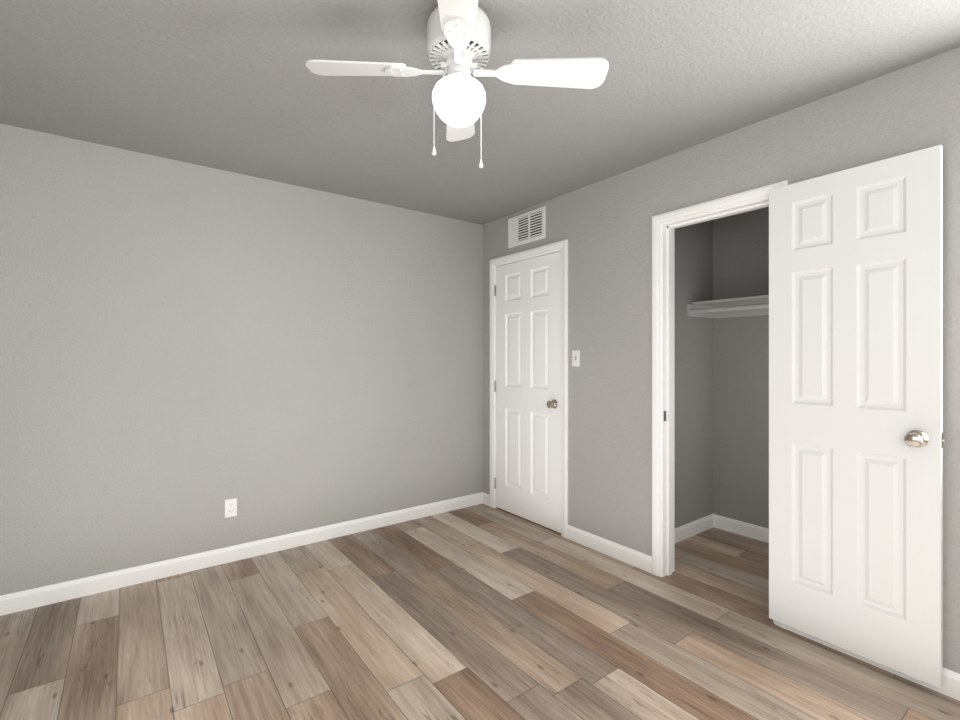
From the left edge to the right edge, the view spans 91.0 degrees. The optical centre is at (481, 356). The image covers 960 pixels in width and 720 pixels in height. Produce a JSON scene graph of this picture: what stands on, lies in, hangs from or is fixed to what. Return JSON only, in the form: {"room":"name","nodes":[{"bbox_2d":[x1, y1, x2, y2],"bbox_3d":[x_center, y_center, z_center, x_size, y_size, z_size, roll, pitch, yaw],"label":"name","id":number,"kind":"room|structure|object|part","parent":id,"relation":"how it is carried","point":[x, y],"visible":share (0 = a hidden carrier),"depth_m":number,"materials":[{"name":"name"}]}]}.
{"room":"empty bedroom","nodes":[
{"label":"empty bedroom","id":0,"kind":"room"},
{"bbox_2d":[0,123,482,595],"bbox_3d":[-1.398,0.060,3.164,3.420,2.440,0.120,0,0,-37],"label":"wall","id":1,"kind":"structure","parent":0,"point":[179,340],"depth_m":2.87,"materials":[{"name":"paint"}]},
{"bbox_2d":[225,498,236,517],"bbox_3d":[-1.572,0.945,2.954,0.068,0.111,0.008,0,0,-37],"label":"wall outlet","id":2,"kind":"object","parent":1,"relation":"attached to","point":[230,504],"visible":1,"depth_m":2.95,"materials":[{"name":"white plastic"}]},
{"bbox_2d":[0,504,959,719],"bbox_3d":[0.298,1.330,1.861,4.570,0.100,4.240,0,0,-37],"label":"floor","id":3,"kind":"structure","parent":0,"point":[480,611],"depth_m":2.12,"materials":[{"name":"brown wood"}]},
{"bbox_2d":[652,180,787,628],"bbox_3d":[1.695,0.060,2.834,1.167,2.440,1.320,0,0,-37],"label":"closet","id":4,"kind":"object","parent":3,"relation":"on","point":[722,364],"depth_m":3.35,"materials":[{"name":"grey paint"}]},
{"bbox_2d":[664,411,666,420],"bbox_3d":[1.069,0.345,2.758,0.028,0.060,0.002,0,0,-37],"label":"strike plate","id":5,"kind":"object","parent":4,"relation":"attached to","point":[665,412],"visible":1,"depth_m":2.76,"materials":[{"name":"silver metal"}]},
{"bbox_2d":[687,295,768,318],"bbox_3d":[1.938,-0.342,3.016,0.360,0.103,1.120,0,0,-37],"label":"closet shelf","id":6,"kind":"object","parent":4,"relation":"in","point":[753,305],"depth_m":3.30,"materials":[{"name":"white wood"}]},
{"bbox_2d":[0,0,959,224],"bbox_3d":[0.298,-1.210,1.861,4.570,0.100,4.240,0,0,-37],"label":"ceiling","id":7,"kind":"structure","parent":0,"point":[226,85],"depth_m":1.97,"materials":[{"name":"paint"}]},
{"bbox_2d":[305,0,608,167],"bbox_3d":[-0.078,-0.911,1.600,0.769,0.498,0.769,0,0,43],"label":"fan","id":8,"kind":"object","parent":7,"relation":"hanging from","point":[458,31],"visible":1,"depth_m":1.56,"materials":[{"name":"painted metal"},{"name":"painted wood"},{"name":"glass"}]},
{"bbox_3d":[-0.078,-0.861,1.600,0.183,0.150,0.183,0,0,-37],"label":"globe","id":9,"kind":"part","parent":8,"relation":"part of","materials":[{"name":"white glass"}]},
{"bbox_2d":[483,47,959,673],"bbox_3d":[1.218,0.060,2.626,0.120,2.440,4.120,0,0,-37],"label":"wall","id":10,"kind":"structure","parent":0,"point":[606,224],"depth_m":2.82,"materials":[{"name":"paint"}]},
{"bbox_2d":[0,492,959,700],"bbox_3d":[-0.114,1.232,1.552,3.300,0.095,4.000,0,0,-37],"label":"baseboard","id":11,"kind":"structure","parent":10,"relation":"attached to","point":[10,603],"depth_m":2.86,"materials":[{"name":"white wood"}]},
{"bbox_2d":[508,206,545,247],"bbox_3d":[0.342,-1.008,3.684,0.013,0.237,0.427,0,0,-37],"label":"air vent","id":12,"kind":"object","parent":10,"relation":"in","point":[530,226],"visible":1,"depth_m":3.67,"materials":[{"name":"white metal"}]},
{"bbox_2d":[494,251,560,532],"bbox_3d":[0.358,0.253,3.707,0.163,2.030,0.772,0,0,-37],"label":"entry door","id":13,"kind":"structure","parent":10,"relation":"in","point":[527,385],"depth_m":3.65,"materials":[{"name":"painted wood"},{"name":"brushed nickel"}]},
{"bbox_2d":[490,239,567,537],"bbox_3d":[0.384,0.225,3.725,0.138,2.111,0.890,0,0,-37],"label":"door frame","id":14,"kind":"structure","parent":10,"relation":"attached to","point":[562,246],"depth_m":3.48,"materials":[{"name":"white wood"}]},
{"bbox_2d":[572,350,579,366],"bbox_3d":[0.646,0.010,3.272,0.020,0.111,0.066,0,0,-37],"label":"light switch","id":15,"kind":"object","parent":10,"relation":"attached to","point":[575,353],"visible":1,"depth_m":3.27,"materials":[{"name":"white plastic"}]},
{"bbox_2d":[769,145,945,688],"bbox_3d":[1.528,0.223,1.995,0.100,2.030,0.612,0,0,-35],"label":"closet door","id":16,"kind":"structure","parent":10,"relation":"in","point":[856,440],"depth_m":1.96,"materials":[{"name":"painted wood"},{"name":"brushed nickel"}]}
]}

